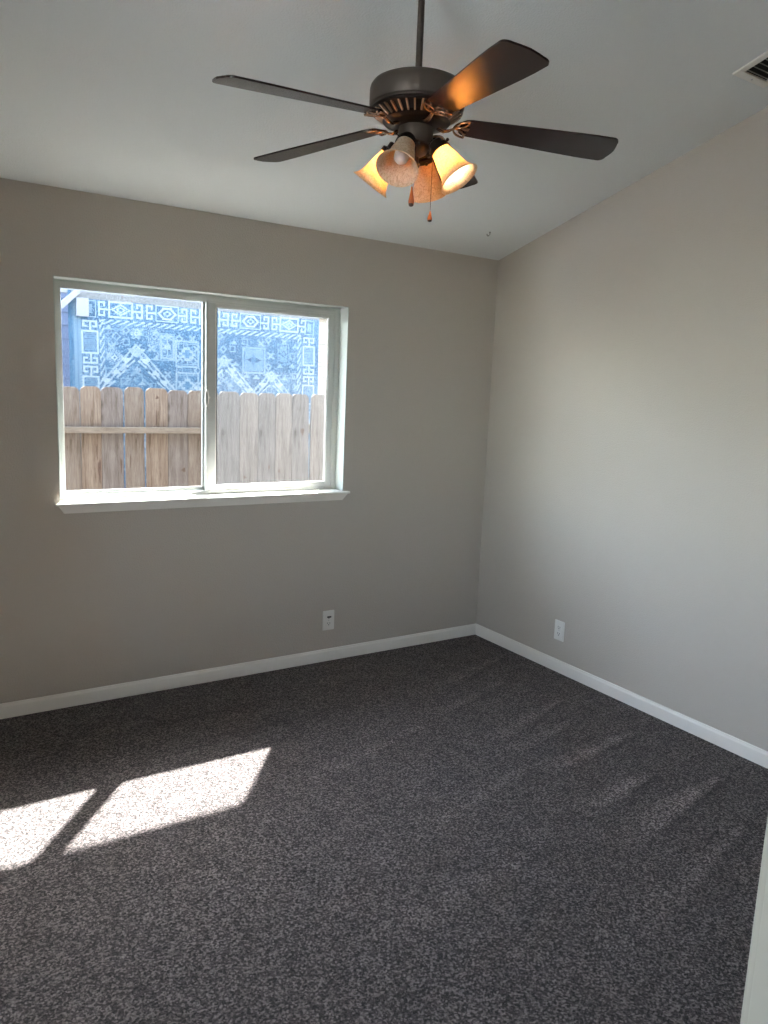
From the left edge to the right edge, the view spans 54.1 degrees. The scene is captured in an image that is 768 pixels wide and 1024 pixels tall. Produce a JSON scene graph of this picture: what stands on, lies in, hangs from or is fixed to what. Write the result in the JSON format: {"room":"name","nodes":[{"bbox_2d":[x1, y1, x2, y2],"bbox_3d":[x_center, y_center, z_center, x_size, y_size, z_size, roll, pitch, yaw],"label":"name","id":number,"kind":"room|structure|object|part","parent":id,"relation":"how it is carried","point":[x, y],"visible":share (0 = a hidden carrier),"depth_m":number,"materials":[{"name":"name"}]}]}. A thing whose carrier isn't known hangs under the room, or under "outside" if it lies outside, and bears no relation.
{"room":"empty bedroom","nodes":[
{"label":"empty bedroom","id":0,"kind":"room"},
{"bbox_2d":[67,290,318,483],"bbox_3d":[-1.449,-0.956,6.087,2.045,1.426,0.034,-4,11,-32],"label":"outdoor rug","id":1,"kind":"object","parent":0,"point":[125,341],"visible":0.48,"depth_m":5.91,"materials":[{"name":"blue fabric"}]},
{"bbox_2d":[0,178,498,703],"bbox_3d":[-0.969,-0.261,3.978,4.100,2.620,0.160,-4,11,-32],"label":"wall","id":2,"kind":"structure","parent":0,"point":[93,599],"depth_m":4.04,"materials":[{"name":"beige paint"}]},
{"bbox_2d":[53,275,348,502],"bbox_3d":[-0.910,-0.605,3.954,1.538,1.048,0.165,-4,11,-32],"label":"window","id":3,"kind":"structure","parent":2,"relation":"in","point":[337,317],"depth_m":4.00,"materials":[{"name":"white plastic"}]},
{"bbox_3d":[-1.245,-0.585,3.804,0.731,1.010,0.032,-4,11,-32],"label":"fixed sash","id":4,"kind":"part","parent":3,"relation":"part of","materials":[{"name":"clear plastic"}]},
{"bbox_3d":[-0.620,-0.622,4.168,0.767,0.992,0.033,-4,11,-32],"label":"sliding sash","id":5,"kind":"part","parent":3,"relation":"part of","materials":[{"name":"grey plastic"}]},
{"bbox_2d":[55,489,349,513],"bbox_3d":[-0.901,-0.063,4.003,1.592,0.051,0.119,-4,11,-32],"label":"window sill","id":6,"kind":"structure","parent":2,"relation":"attached to","point":[225,499],"depth_m":3.91,"materials":[{"name":"white"}]},
{"bbox_2d":[0,624,475,718],"bbox_3d":[-0.969,0.891,4.091,3.780,0.072,0.013,-4,11,-32],"label":"baseboard","id":7,"kind":"structure","parent":2,"relation":"attached to","point":[75,698],"depth_m":4.12,"materials":[{"name":"white wood"}]},
{"bbox_2d":[322,610,333,630],"bbox_3d":[-0.328,0.642,4.457,0.077,0.119,0.013,-4,11,-32],"label":"wall outlet","id":8,"kind":"object","parent":2,"relation":"attached to","point":[328,616],"visible":1,"depth_m":4.45,"materials":[{"name":"white plastic"}]},
{"bbox_2d":[0,635,767,1023],"bbox_3d":[0.252,1.404,1.838,4.380,0.120,5.380,-4,11,-32],"label":"floor","id":9,"kind":"structure","parent":0,"point":[466,829],"depth_m":2.64,"materials":[{"name":"grey carpet"}]},
{"bbox_2d":[0,0,767,259],"bbox_3d":[0.082,-1.724,2.175,4.100,1.130,3.820,-4,11,-32],"label":"ceiling","id":10,"kind":"structure","parent":0,"point":[115,98],"depth_m":2.91,"materials":[{"name":"white paint"}]},
{"bbox_2d":[212,0,617,221],"bbox_3d":[0.093,-1.297,2.338,1.276,0.743,1.272,-4,11,-32],"label":"ceiling fan","id":11,"kind":"object","parent":10,"relation":"hanging from","point":[416,103],"visible":1,"depth_m":2.31,"materials":[{"name":"brown wood"}]},
{"bbox_3d":[-0.232,-1.192,2.156,0.522,0.006,0.140,-7,24,-33],"label":"blade","id":12,"kind":"part","parent":11,"relation":"part of","materials":[{"name":"brown wood"}]},
{"bbox_3d":[-0.229,-1.264,2.599,0.522,0.006,0.140,5,20,34],"label":"blade","id":13,"kind":"part","parent":11,"relation":"part of","materials":[{"name":"brown wood"}]},
{"bbox_3d":[-0.036,-1.101,2.444,0.130,0.149,0.139,-4,11,-32],"label":"lamp shade","id":14,"kind":"part","parent":11,"relation":"part of","materials":[{"name":"white glass"}]},
{"bbox_3d":[0.049,-1.069,2.267,0.139,0.149,0.130,-4,11,-32],"label":"lamp shade","id":15,"kind":"part","parent":11,"relation":"part of","materials":[{"name":"white glass"}]},
{"bbox_3d":[0.059,-1.096,2.293,0.047,0.077,0.066,10,12,40],"label":"bulb","id":16,"kind":"part","parent":11,"relation":"part of","materials":[{"name":"beige glass"}]},
{"bbox_2d":[372,93,462,133],"bbox_3d":[0.102,-1.240,2.373,0.292,0.054,0.292,-4,11,-32],"label":"vent","id":17,"kind":"object","parent":11,"relation":"attached to","point":[399,111],"depth_m":2.30,"materials":[{"name":"brown metal"}]},
{"bbox_3d":[0.143,-1.107,2.528,0.139,0.149,0.130,-4,11,-32],"label":"lamp shade","id":18,"kind":"part","parent":11,"relation":"part of","materials":[{"name":"orange glass"}]},
{"bbox_3d":[0.151,-1.061,2.380,0.003,0.205,0.002,-4,11,-32],"label":"pull chain","id":19,"kind":"part","parent":11,"relation":"part of","materials":[{"name":"gold metal"}]},
{"bbox_3d":[0.228,-1.270,2.753,0.140,0.006,0.522,-6,3,19],"label":"blade","id":20,"kind":"part","parent":11,"relation":"part of","materials":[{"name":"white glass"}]},
{"bbox_3d":[0.228,-1.075,2.352,0.130,0.149,0.139,-4,11,-32],"label":"lamp shade","id":21,"kind":"part","parent":11,"relation":"part of","materials":[{"name":"white glass"}]},
{"bbox_3d":[0.251,-1.149,2.011,0.140,0.006,0.522,10,9,-24],"label":"blade","id":22,"kind":"part","parent":11,"relation":"part of","materials":[{"name":"brown wood"}]},
{"bbox_3d":[0.498,-1.208,2.435,0.522,0.006,0.140,4,-2,-9],"label":"blade","id":23,"kind":"part","parent":11,"relation":"part of","materials":[{"name":"brown wood"}]},
{"bbox_2d":[732,51,767,87],"bbox_3d":[1.569,-1.752,2.855,0.214,0.106,0.388,-4,11,-32],"label":"ceiling vent","id":24,"kind":"object","parent":10,"relation":"in","point":[758,67],"visible":1,"depth_m":2.96,"materials":[{"name":"white metal"}]},
{"bbox_2d":[476,106,767,750],"bbox_3d":[1.691,-0.525,3.438,0.160,3.529,3.820,-4,11,-32],"label":"wall","id":25,"kind":"structure","parent":0,"point":[625,505],"depth_m":3.85,"materials":[{"name":"beige paint"}]},
{"bbox_2d":[554,619,564,641],"bbox_3d":[1.034,0.700,4.438,0.009,0.119,0.077,-4,11,-32],"label":"wall outlet","id":26,"kind":"object","parent":25,"relation":"attached to","point":[559,625],"visible":1,"depth_m":4.43,"materials":[{"name":"white plastic"}]},
{"bbox_2d":[475,624,767,768],"bbox_3d":[1.554,1.065,3.649,0.013,0.072,3.500,-4,11,-32],"label":"baseboard","id":27,"kind":"structure","parent":25,"relation":"attached to","point":[757,755],"depth_m":3.98,"materials":[{"name":"white wood"}]},
{"bbox_3d":[0.995,-0.119,0.889,3.780,3.488,0.115,-4,11,-32],"label":"wall","id":28,"kind":"structure","parent":0,"visible":0},
{"bbox_2d":[740,816,767,1023],"bbox_3d":[-0.013,0.497,0.360,0.940,2.120,0.142,-4,11,-32],"label":"door","id":29,"kind":"structure","parent":28,"relation":"in","point":[755,999],"depth_m":0.60,"materials":[{"name":"white"}]},
{"label":"outside","id":30,"kind":"structure","parent":0,"visible":0},
{"bbox_3d":[-2.267,0.855,6.869,15.000,0.150,18.000,-4,11,-32],"label":"ground","id":31,"kind":"structure","parent":30,"visible":0},
{"bbox_2d":[60,293,145,488],"bbox_3d":[-3.303,-1.056,7.758,8.400,3.252,0.218,-4,11,-32],"label":"wall","id":32,"kind":"structure","parent":31,"relation":"on","point":[64,312],"depth_m":7.58,"materials":[{"name":"blue stone"}]},
{"bbox_2d":[60,288,201,309],"bbox_3d":[-1.472,-0.453,6.197,2.960,2.710,0.155,-4,11,-32],"label":"patio cover","id":33,"kind":"object","parent":31,"relation":"on","point":[74,293],"visible":0.07,"depth_m":5.42,"materials":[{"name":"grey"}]},
{"bbox_2d":[76,297,88,316],"bbox_3d":[-2.193,-1.491,5.469,0.086,0.132,0.012,-4,11,-32],"label":"wall plaque","id":34,"kind":"object","parent":33,"relation":"hanging from","point":[82,304],"visible":1,"depth_m":5.46,"materials":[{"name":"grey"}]},
{"bbox_2d":[63,386,200,490],"bbox_3d":[-2.040,0.166,4.728,1.907,1.912,0.054,-4,11,-32],"label":"wooden fence","id":35,"kind":"object","parent":31,"relation":"on","point":[94,460],"visible":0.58,"depth_m":4.87,"materials":[{"name":"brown wood"}]},
{"bbox_3d":[-2.005,-0.504,4.615,1.897,0.038,0.038,-4,11,-32],"label":"rail","id":36,"kind":"part","parent":35,"relation":"part of","materials":[{"name":"brown wood"}]},
{"bbox_2d":[217,391,324,483],"bbox_3d":[-0.499,0.067,5.724,1.758,1.913,0.056,-4,11,-32],"label":"wooden fence","id":37,"kind":"object","parent":31,"relation":"on","point":[263,438],"visible":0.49,"depth_m":5.37,"materials":[{"name":"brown wood"}]},
{"bbox_2d":[308,318,326,480],"bbox_3d":[-0.568,-0.516,6.879,0.420,2.688,0.052,-4,11,-32],"label":"shutter","id":38,"kind":"object","parent":31,"relation":"on","point":[322,321],"visible":0.06,"depth_m":6.70,"materials":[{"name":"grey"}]}
]}

